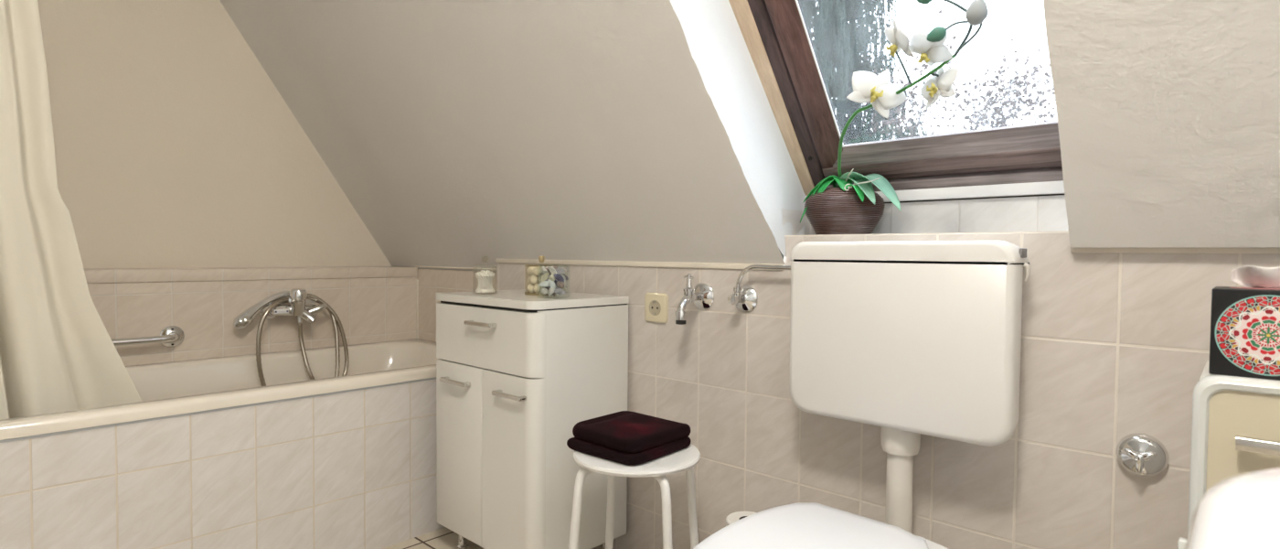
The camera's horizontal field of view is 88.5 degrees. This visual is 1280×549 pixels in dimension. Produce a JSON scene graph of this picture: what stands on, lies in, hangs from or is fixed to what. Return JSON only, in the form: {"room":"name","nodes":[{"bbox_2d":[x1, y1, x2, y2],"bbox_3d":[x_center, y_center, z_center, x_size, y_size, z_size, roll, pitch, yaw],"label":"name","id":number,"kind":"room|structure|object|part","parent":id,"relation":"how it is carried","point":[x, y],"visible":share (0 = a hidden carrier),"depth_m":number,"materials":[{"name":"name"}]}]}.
{"room":"bathroom","nodes":[
{"label":"bathroom","id":0,"kind":"room"},
{"bbox_2d":[37,0,391,267],"bbox_3d":[-2.194,-0.760,1.946,0.096,1.600,2.999,2,2,43],"label":"wall","id":1,"kind":"structure","parent":0,"point":[175,145],"depth_m":2.42,"materials":[{"name":"beige paint"}]},
{"bbox_2d":[87,277,417,365],"bbox_3d":[-2.100,0.437,1.885,0.283,0.812,2.999,2,2,43],"label":"wall","id":2,"kind":"structure","parent":0,"point":[379,309],"depth_m":2.37,"materials":[{"name":"tile"}]},
{"bbox_2d":[111,325,184,346],"bbox_3d":[-1.658,0.213,2.092,0.072,0.072,0.366,2,2,43],"label":"grab bar","id":3,"kind":"object","parent":2,"relation":"attached to","point":[171,336],"visible":0.59,"depth_m":2.16,"materials":[{"name":"silver metal"}]},
{"bbox_2d":[83,266,417,283],"bbox_3d":[-2.077,0.010,1.854,0.241,0.042,2.999,2,2,43],"label":"trim","id":4,"kind":"structure","parent":2,"relation":"on","point":[93,275],"depth_m":2.36,"materials":[{"name":"tile"}]},
{"bbox_2d":[258,288,327,323],"bbox_3d":[-1.287,0.117,2.449,0.127,0.132,0.208,2,2,43],"label":"mixer","id":5,"kind":"object","parent":2,"relation":"attached to","point":[304,309],"visible":0.95,"depth_m":2.42,"materials":[{"name":"silver metal"}]},
{"bbox_3d":[-1.308,0.135,2.397,0.006,0.016,0.051,2,2,43],"label":"label plate","id":6,"kind":"part","parent":5,"relation":"part of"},
{"bbox_2d":[233,290,349,385],"bbox_3d":[-1.268,0.288,2.423,0.148,0.451,0.383,2,2,43],"label":"shower","id":7,"kind":"object","parent":5,"relation":"on","point":[247,316],"visible":0.73,"depth_m":2.42,"materials":[{"name":"silver metal"}]},
{"bbox_3d":[-1.351,0.127,2.396,0.052,0.131,0.236,2,2,43],"label":"handle","id":8,"kind":"part","parent":7,"relation":"part of","materials":[{"name":"silver metal"}]},
{"bbox_2d":[296,315,303,322],"bbox_3d":[-1.270,0.162,2.454,0.022,0.037,0.022,2,2,43],"label":"outlet","id":9,"kind":"object","parent":5,"relation":"attached to","point":[299,318],"depth_m":2.44,"materials":[{"name":"silver metal"}]},
{"bbox_3d":[-1.245,0.151,2.450,0.073,0.065,0.036,0,2,-4],"label":"spout","id":10,"kind":"part","parent":5,"relation":"part of","materials":[{"name":"silver metal"}]},
{"bbox_3d":[-1.220,0.134,2.483,0.067,0.048,0.031,-1,2,-30],"label":"diverter knob","id":11,"kind":"part","parent":5,"relation":"part of","materials":[{"name":"silver metal"}]},
{"bbox_2d":[381,526,600,548],"bbox_3d":[-0.844,0.919,0.768,3.670,0.060,3.250,2,2,43],"label":"floor","id":12,"kind":"structure","parent":0,"point":[443,538],"depth_m":2.08,"materials":[{"name":"tile"}]},
{"bbox_2d":[0,338,444,548],"bbox_3d":[-1.297,0.575,2.018,0.722,0.544,1.719,2,2,43],"label":"bathtub","id":13,"kind":"object","parent":12,"relation":"on","point":[210,455],"visible":0.76,"depth_m":1.79,"materials":[{"name":"ceramic"}]},
{"bbox_2d":[435,288,629,548],"bbox_3d":[-0.342,0.459,1.984,0.480,0.796,0.378,2,2,43],"label":"base cabinet","id":14,"kind":"object","parent":12,"relation":"on","point":[517,371],"visible":0.97,"depth_m":1.83,"materials":[{"name":"paint"}]},
{"bbox_3d":[-0.542,0.314,1.927,0.130,0.012,0.026,2,2,43],"label":"handle","id":15,"kind":"part","parent":14,"relation":"part of","materials":[{"name":"silver metal"}]},
{"bbox_3d":[-0.533,0.517,1.953,0.245,0.508,0.019,2,2,43],"label":"door","id":16,"kind":"part","parent":14,"relation":"part of","materials":[{"name":"paint"}]},
{"bbox_3d":[-0.555,0.810,2.055,0.043,0.084,0.044,2,2,43],"label":"leg","id":17,"kind":"part","parent":14,"relation":"part of","materials":[{"name":"silver metal"}]},
{"bbox_3d":[-0.446,0.138,1.834,0.127,0.012,0.026,2,2,43],"label":"handle","id":18,"kind":"part","parent":14,"relation":"part of","materials":[{"name":"silver metal"}]},
{"bbox_3d":[-0.436,0.178,1.871,0.480,0.169,0.042,2,2,43],"label":"drawer","id":19,"kind":"part","parent":14,"relation":"part of","materials":[{"name":"paint"}]},
{"bbox_3d":[-0.347,0.321,1.747,0.124,0.012,0.026,2,2,43],"label":"handle","id":20,"kind":"part","parent":14,"relation":"part of","materials":[{"name":"silver metal"}]},
{"bbox_3d":[-0.348,0.524,1.798,0.232,0.508,0.042,2,2,43],"label":"door","id":21,"kind":"part","parent":14,"relation":"part of","materials":[{"name":"paint"}]},
{"bbox_2d":[524,255,558,295],"bbox_3d":[-0.299,0.001,1.997,0.102,0.118,0.102,2,2,43],"label":"jar","id":22,"kind":"object","parent":14,"relation":"on","point":[541,258],"visible":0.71,"depth_m":1.99,"materials":[{"name":"clear glass"}]},
{"bbox_2d":[526,266,534,275],"bbox_3d":[-0.327,-0.011,1.990,0.029,0.028,0.028,2,2,39],"label":"ball","id":23,"kind":"object","parent":22,"relation":"in","point":[529,270],"visible":0.76,"depth_m":1.98,"materials":[{"name":"beige"}]},
{"bbox_2d":[527,283,534,292],"bbox_3d":[-0.327,0.041,1.990,0.027,0.029,0.029,-1,2,-38],"label":"ball","id":24,"kind":"object","parent":22,"relation":"in","point":[530,288],"visible":0.73,"depth_m":1.98,"materials":[{"name":"beige"}]},
{"bbox_2d":[529,274,538,284],"bbox_3d":[-0.320,0.015,1.977,0.027,0.029,0.028,1,2,5],"label":"ball","id":25,"kind":"object","parent":22,"relation":"in","point":[533,279],"visible":1,"depth_m":1.97,"materials":[{"name":"beige"}]},
{"bbox_2d":[533,266,542,275],"bbox_3d":[-0.307,-0.011,1.969,0.029,0.027,0.029,-1,2,-39],"label":"ball","id":26,"kind":"object","parent":22,"relation":"in","point":[537,271],"visible":0.89,"depth_m":1.96,"materials":[{"name":"beige"}]},
{"bbox_2d":[533,283,542,293],"bbox_3d":[-0.306,0.042,1.970,0.028,0.029,0.028,0,2,-2],"label":"ball","id":27,"kind":"object","parent":22,"relation":"in","point":[537,288],"visible":0.77,"depth_m":1.96,"materials":[{"name":"beige"}]},
{"bbox_3d":[-0.299,-0.047,1.996,0.019,0.021,0.019,2,2,43],"label":"knob","id":28,"kind":"part","parent":22,"relation":"part of","materials":[{"name":"gold metal"}]},
{"bbox_3d":[-0.242,0.019,1.843,0.107,0.092,0.107,2,2,43],"label":"vase","id":29,"kind":"object","parent":14,"relation":"on","visible":0},
{"bbox_2d":[538,280,549,287],"bbox_3d":[-0.264,0.026,1.826,0.036,0.019,0.011,1,2,6],"label":"seashell","id":30,"kind":"object","parent":29,"relation":"in","point":[545,283],"visible":1,"depth_m":1.82,"materials":[{"name":"white"}]},
{"bbox_2d":[540,287,548,294],"bbox_3d":[-0.265,0.046,1.822,0.021,0.019,0.022,0,2,-15],"label":"shell","id":31,"kind":"object","parent":29,"relation":"in","point":[544,291],"visible":1,"depth_m":1.82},
{"bbox_2d":[540,266,548,273],"bbox_3d":[-0.265,-0.012,1.824,0.020,0.023,0.021,0,2,-11],"label":"shell","id":32,"kind":"object","parent":29,"relation":"in","point":[543,269],"visible":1,"depth_m":1.82,"materials":[{"name":"white"}]},
{"bbox_2d":[540,272,549,282],"bbox_3d":[-0.265,0.009,1.826,0.024,0.031,0.015,0,2,-22],"label":"seashell","id":33,"kind":"object","parent":29,"relation":"in","point":[544,277],"visible":1,"depth_m":1.82,"materials":[{"name":"beige"}]},
{"bbox_2d":[547,278,555,287],"bbox_3d":[-0.244,0.029,1.821,0.024,0.032,0.010,1,2,13],"label":"seashell","id":34,"kind":"object","parent":29,"relation":"in","point":[551,283],"visible":1,"depth_m":1.82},
{"bbox_2d":[548,272,554,280],"bbox_3d":[-0.243,0.007,1.824,0.016,0.025,0.021,2,2,41],"label":"shell","id":35,"kind":"object","parent":29,"relation":"in","point":[551,277],"visible":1,"depth_m":1.82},
{"bbox_2d":[547,286,556,296],"bbox_3d":[-0.245,0.047,1.821,0.025,0.030,0.011,1,2,12],"label":"seashell","id":36,"kind":"object","parent":29,"relation":"in","point":[550,291],"visible":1,"depth_m":1.82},
{"bbox_2d":[547,266,556,274],"bbox_3d":[-0.243,-0.009,1.824,0.028,0.028,0.014,1,2,15],"label":"seashell","id":37,"kind":"object","parent":29,"relation":"in","point":[551,269],"visible":1,"depth_m":1.82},
{"bbox_2d":[553,273,564,282],"bbox_3d":[-0.225,0.010,1.819,0.030,0.026,0.012,1,2,13],"label":"seashell","id":38,"kind":"object","parent":29,"relation":"in","point":[559,277],"visible":1,"depth_m":1.81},
{"bbox_2d":[554,288,565,294],"bbox_3d":[-0.224,0.046,1.821,0.034,0.019,0.013,1,2,13],"label":"seashell","id":39,"kind":"object","parent":29,"relation":"in","point":[560,291],"visible":1,"depth_m":1.82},
{"bbox_2d":[556,280,564,288],"bbox_3d":[-0.221,0.029,1.822,0.021,0.025,0.016,0,2,-10],"label":"shell","id":40,"kind":"object","parent":29,"relation":"in","point":[560,284],"visible":1,"depth_m":1.82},
{"bbox_2d":[555,266,565,273],"bbox_3d":[-0.222,-0.011,1.822,0.036,0.018,0.012,1,2,5],"label":"seashell","id":41,"kind":"object","parent":29,"relation":"in","point":[560,270],"visible":1,"depth_m":1.82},
{"bbox_2d":[568,443,700,548],"bbox_3d":[-0.010,0.647,1.580,0.304,0.450,0.304,1,2,28],"label":"stool","id":42,"kind":"object","parent":12,"relation":"on","point":[686,458],"visible":0.79,"depth_m":1.50,"materials":[{"name":"paint"}]},
{"bbox_3d":[-0.124,0.651,1.526,0.113,0.428,0.021,0,2,-25],"label":"leg","id":43,"kind":"part","parent":42,"relation":"part of","materials":[{"name":"paint"}]},
{"bbox_3d":[-0.064,0.646,1.694,0.021,0.428,0.113,0,2,-25],"label":"leg","id":44,"kind":"part","parent":42,"relation":"part of","materials":[{"name":"paint"}]},
{"bbox_2d":[566,410,691,464],"bbox_3d":[-0.027,0.389,1.606,0.244,0.063,0.245,2,2,43],"label":"folded towel","id":45,"kind":"object","parent":42,"relation":"on","point":[626,437],"visible":1,"depth_m":1.54,"materials":[{"name":"red fabric"}]},
{"bbox_3d":[-0.008,0.430,1.573,0.304,0.016,0.304,2,2,43],"label":"seat","id":46,"kind":"part","parent":42,"relation":"part of","materials":[{"name":"paint"}]},
{"bbox_3d":[0.047,0.654,1.468,0.021,0.428,0.113,0,2,-27],"label":"leg","id":47,"kind":"part","parent":42,"relation":"part of","materials":[{"name":"paint"}]},
{"bbox_3d":[0.104,0.649,1.634,0.113,0.428,0.021,0,2,-25],"label":"leg","id":48,"kind":"part","parent":42,"relation":"part of","materials":[{"name":"paint"}]},
{"bbox_2d":[692,501,948,548],"bbox_3d":[0.291,0.673,1.086,0.380,0.434,0.572,2,2,43],"label":"toilet","id":49,"kind":"object","parent":12,"relation":"on","point":[798,525],"visible":1,"depth_m":1.16,"materials":[{"name":"white ceramic"}]},
{"bbox_3d":[0.295,0.692,1.091,0.372,0.395,0.560,2,2,43],"label":"bowl","id":50,"kind":"part","parent":49,"relation":"part of","materials":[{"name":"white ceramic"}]},
{"bbox_2d":[1177,360,1279,548],"bbox_3d":[1.014,0.523,0.824,0.522,0.762,0.260,2,2,43],"label":"base cabinet","id":51,"kind":"object","parent":12,"relation":"on","point":[1235,420],"visible":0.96,"depth_m":0.89,"materials":[{"name":"paint"}]},
{"bbox_3d":[0.956,0.480,0.752,0.482,0.642,0.012,2,2,43],"label":"door","id":52,"kind":"part","parent":51,"relation":"part of","materials":[{"name":"beige wood"}]},
{"bbox_2d":[1208,265,1279,380],"bbox_3d":[0.870,0.053,0.910,0.116,0.170,0.116,2,2,43],"label":"tissue box","id":53,"kind":"object","parent":51,"relation":"on","point":[1244,341],"visible":1,"depth_m":0.89,"materials":[{"name":"multicoloured cardboard"}]},
{"bbox_3d":[0.847,0.223,0.818,0.156,0.020,0.034,2,2,43],"label":"handle","id":54,"kind":"part","parent":51,"relation":"part of","materials":[{"name":"silver metal"}]},
{"bbox_3d":[0.259,0.827,1.592,0.106,0.094,0.106,2,2,43],"label":"toilet roll","id":55,"kind":"object","parent":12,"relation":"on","visible":0},
{"bbox_3d":[0.260,0.732,1.589,0.106,0.094,0.106,2,2,43],"label":"toilet roll","id":56,"kind":"object","parent":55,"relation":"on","visible":0},
{"bbox_2d":[725,511,756,525],"bbox_3d":[0.260,0.637,1.586,0.106,0.094,0.106,2,2,43],"label":"toilet roll","id":57,"kind":"object","parent":56,"relation":"on","point":[733,517],"visible":0.21,"depth_m":1.60,"materials":[{"name":"paper"}]},
{"bbox_2d":[669,0,805,256],"bbox_3d":[0.197,-0.526,1.453,0.832,1.020,0.071,-1,2,-40],"label":"wall","id":58,"kind":"structure","parent":0,"point":[716,42],"depth_m":1.50,"materials":[{"name":"white paint"}]},
{"bbox_2d":[728,0,1064,202],"bbox_3d":[0.485,-0.602,1.253,0.702,0.875,0.750,2,2,43],"label":"window","id":59,"kind":"structure","parent":58,"relation":"in","point":[775,35],"depth_m":1.45,"materials":[{"name":"brown wood"}]},
{"bbox_3d":[0.504,-0.605,1.237,0.652,0.868,0.747,2,2,43],"label":"frame","id":60,"kind":"part","parent":59,"relation":"part of","materials":[{"name":"brown wood"}]},
{"bbox_3d":[0.479,-0.586,1.218,0.564,0.738,0.622,2,2,43],"label":"sash","id":61,"kind":"part","parent":59,"relation":"part of","materials":[{"name":"brown wood"}]},
{"bbox_3d":[0.476,-0.585,1.222,0.498,0.711,0.600,2,2,43],"label":"stile moulding","id":62,"kind":"part","parent":59,"relation":"part of","materials":[{"name":"brown wood"}]},
{"bbox_3d":[0.690,-0.210,1.482,0.612,0.068,0.069,2,2,43],"label":"frame rail","id":63,"kind":"part","parent":59,"relation":"part of","materials":[{"name":"brown wood"}]},
{"bbox_3d":[0.667,-0.249,1.435,0.564,0.044,0.044,2,2,43],"label":"sash rail","id":64,"kind":"part","parent":59,"relation":"part of","materials":[{"name":"brown wood"}]},
{"bbox_3d":[0.652,-0.277,1.424,0.498,0.050,0.046,2,2,43],"label":"rail moulding","id":65,"kind":"part","parent":59,"relation":"part of","materials":[{"name":"brown wood"}]},
{"bbox_2d":[219,0,1279,271],"bbox_3d":[-0.176,-0.705,1.460,3.720,1.484,0.998,2,2,43],"label":"ceiling","id":66,"kind":"structure","parent":0,"point":[469,133],"depth_m":1.67,"materials":[{"name":"paint"}]},
{"bbox_2d":[781,208,810,234],"bbox_3d":[0.388,-0.130,1.656,0.014,0.064,0.138,2,2,43],"label":"wall","id":67,"kind":"structure","parent":0,"point":[792,216],"depth_m":1.65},
{"bbox_2d":[416,230,1279,548],"bbox_3d":[0.204,0.379,1.878,3.670,0.970,0.180,2,2,43],"label":"wall","id":68,"kind":"structure","parent":0,"point":[1114,346],"depth_m":1.31,"materials":[{"name":"tile"}]},
{"bbox_2d":[416,279,418,338],"bbox_3d":[-0.975,0.158,2.880,0.012,0.270,0.009,2,2,43],"label":"trim","id":69,"kind":"structure","parent":68,"relation":"attached to","point":[417,281],"depth_m":2.88,"materials":[{"name":"beige tile"}]},
{"bbox_2d":[415,265,497,269],"bbox_3d":[-0.742,-0.026,2.660,0.642,0.006,0.016,2,2,43],"label":"trim","id":70,"kind":"structure","parent":68,"relation":"attached to","point":[416,265],"depth_m":2.64,"materials":[{"name":"beige tile"}]},
{"bbox_2d":[496,258,783,269],"bbox_3d":[-0.088,-0.034,2.016,1.197,0.015,0.010,2,2,43],"label":"trim","id":71,"kind":"structure","parent":68,"relation":"attached to","point":[717,265],"depth_m":1.93,"materials":[{"name":"beige tile"}]},
{"bbox_2d":[644,292,668,322],"bbox_3d":[0.045,0.096,1.888,0.083,0.083,0.014,2,2,43],"label":"wall socket","id":72,"kind":"object","parent":68,"relation":"attached to","point":[656,304],"visible":1,"depth_m":1.88,"materials":[{"name":"beige plastic"}]},
{"bbox_2d":[674,273,714,324],"bbox_3d":[0.134,0.063,1.738,0.074,0.132,0.110,2,2,43],"label":"tap","id":73,"kind":"object","parent":68,"relation":"attached to","point":[701,295],"visible":1,"depth_m":1.73,"materials":[{"name":"silver metal"}]},
{"bbox_2d":[727,284,757,312],"bbox_3d":[0.250,0.062,1.662,0.072,0.072,0.070,2,2,43],"label":"angle valve","id":74,"kind":"object","parent":68,"relation":"attached to","point":[744,297],"visible":1,"depth_m":1.66,"materials":[{"name":"silver metal"}]},
{"bbox_3d":[0.235,0.063,1.646,0.028,0.028,0.027,2,2,43],"label":"handle","id":75,"kind":"part","parent":74,"relation":"part of","materials":[{"name":"silver metal"}]},
{"bbox_2d":[736,263,790,287],"bbox_3d":[0.326,0.006,1.585,0.224,0.062,0.012,2,2,43],"label":"supply pipe","id":76,"kind":"object","parent":74,"relation":"attached to","point":[744,271],"visible":0.73,"depth_m":1.61,"materials":[{"name":"silver metal"}]},
{"bbox_2d":[800,0,988,234],"bbox_3d":[0.477,-0.287,1.365,0.197,0.398,0.582,1,2,1],"label":"potted orchid","id":77,"kind":"object","parent":68,"relation":"on","point":[852,206],"visible":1,"depth_m":1.28,"materials":[{"name":"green plant"}]},
{"bbox_3d":[0.486,-0.148,1.568,0.184,0.108,0.184,2,2,43],"label":"pot","id":78,"kind":"part","parent":77,"relation":"part of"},
{"bbox_3d":[0.460,-0.351,1.276,0.113,0.097,0.015,1,2,5],"label":"flower","id":79,"kind":"part","parent":77,"relation":"part of","materials":[{"name":"white plant"}]},
{"bbox_3d":[0.480,-0.289,1.360,0.092,0.218,0.406,0,2,-10],"label":"stem","id":80,"kind":"part","parent":77,"relation":"part of","materials":[{"name":"green plant"}]},
{"bbox_3d":[0.465,-0.420,1.182,0.037,0.070,0.089,0,2,-9],"label":"flower","id":81,"kind":"part","parent":77,"relation":"part of","materials":[{"name":"white plant"}]},
{"bbox_3d":[0.516,-0.401,1.164,0.082,0.042,0.064,0,2,-17],"label":"flower","id":82,"kind":"part","parent":77,"relation":"part of","materials":[{"name":"white plant"}]},
{"bbox_3d":[0.545,-0.347,1.200,0.016,0.075,0.095,0,2,-17],"label":"flower","id":83,"kind":"part","parent":77,"relation":"part of","materials":[{"name":"white plant"}]},
{"bbox_2d":[789,240,1030,446],"bbox_3d":[0.538,0.120,1.348,0.456,0.374,0.134,2,2,43],"label":"toilet cistern","id":84,"kind":"object","parent":68,"relation":"attached to","point":[920,336],"visible":1,"depth_m":1.27,"materials":[{"name":"plastic"}]},
{"bbox_2d":[880,426,920,533],"bbox_3d":[0.514,0.466,1.335,0.076,0.319,0.138,2,2,43],"label":"pipe","id":85,"kind":"object","parent":84,"relation":"attached to","point":[901,446],"visible":0.73,"depth_m":1.33,"materials":[{"name":"plastic"}]},
{"bbox_3d":[0.537,-0.045,1.345,0.449,0.044,0.134,2,2,43],"label":"lid","id":86,"kind":"part","parent":84,"relation":"part of","materials":[{"name":"plastic"}]},
{"bbox_2d":[1115,432,1169,476],"bbox_3d":[0.856,0.311,1.123,0.073,0.073,0.046,2,2,43],"label":"valve","id":87,"kind":"object","parent":68,"relation":"attached to","point":[1142,454],"visible":1,"depth_m":1.12,"materials":[{"name":"silver metal"}]},
{"bbox_3d":[0.848,0.317,1.115,0.046,0.041,0.018,2,2,43],"label":"handle","id":88,"kind":"part","parent":87,"relation":"part of","materials":[{"name":"silver metal"}]},
{"bbox_2d":[1071,247,1279,253],"bbox_3d":[1.104,-0.035,0.911,0.858,0.014,0.010,2,2,43],"label":"trim","id":89,"kind":"structure","parent":68,"relation":"attached to","point":[1073,250],"depth_m":1.09,"materials":[{"name":"beige tile"}]},
{"bbox_2d":[810,194,1068,234],"bbox_3d":[0.668,-0.129,1.508,0.602,0.076,0.025,2,2,43],"label":"wall","id":90,"kind":"structure","parent":0,"point":[1041,213],"depth_m":1.43,"materials":[{"name":"tile"}]},
{"bbox_2d":[884,193,1064,202],"bbox_3d":[0.676,-0.168,1.515,0.602,0.003,0.052,2,2,43],"label":"trim","id":91,"kind":"structure","parent":90,"relation":"on","point":[1045,194],"depth_m":1.42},
{"bbox_3d":[-1.921,-0.285,-0.409,3.720,2.400,0.100,2,2,43],"label":"wall","id":92,"kind":"structure","parent":0,"visible":0},
{"bbox_3d":[-1.851,-1.131,1.091,0.019,0.020,2.223,2,2,43],"label":"curtain rod","id":93,"kind":"object","parent":92,"relation":"attached to","visible":0},
{"bbox_2d":[0,0,142,419],"bbox_3d":[-1.474,-0.328,1.539,0.086,1.599,0.554,2,2,43],"label":"shower curtain","id":94,"kind":"object","parent":93,"relation":"hanging from","point":[58,354],"visible":0.82,"depth_m":1.57,"materials":[{"name":"fabric"}]},
{"bbox_3d":[0.511,-0.262,-0.445,0.100,2.400,3.150,2,2,43],"label":"wall","id":95,"kind":"structure","parent":0,"visible":0},
{"bbox_2d":[1184,467,1279,548],"bbox_3d":[0.427,0.245,0.028,0.638,0.475,0.652,2,2,43],"label":"washbasin","id":96,"kind":"object","parent":95,"relation":"attached to","point":[1242,510],"visible":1,"depth_m":0.31,"materials":[{"name":"white ceramic"}]},
{"label":"outside","id":97,"kind":"structure","parent":0,"visible":0},
{"bbox_3d":[7.827,3.898,14.512,36.000,0.300,28.200,2,2,43],"label":"lawn","id":98,"kind":"structure","parent":97,"visible":0},
{"bbox_2d":[760,0,924,258],"bbox_3d":[2.626,-1.250,9.599,3.648,10.204,3.746,1,2,19],"label":"spruce tree","id":99,"kind":"object","parent":98,"relation":"on","point":[838,43],"visible":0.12,"depth_m":8.95,"materials":[{"name":"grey plant"}]},
{"bbox_2d":[860,10,1057,139],"bbox_3d":[4.226,0.433,7.808,2.896,6.977,2.534,1,2,3],"label":"deciduous tree","id":100,"kind":"object","parent":98,"relation":"on","point":[998,111],"visible":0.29,"depth_m":7.60,"materials":[{"name":"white plant"}]}
]}

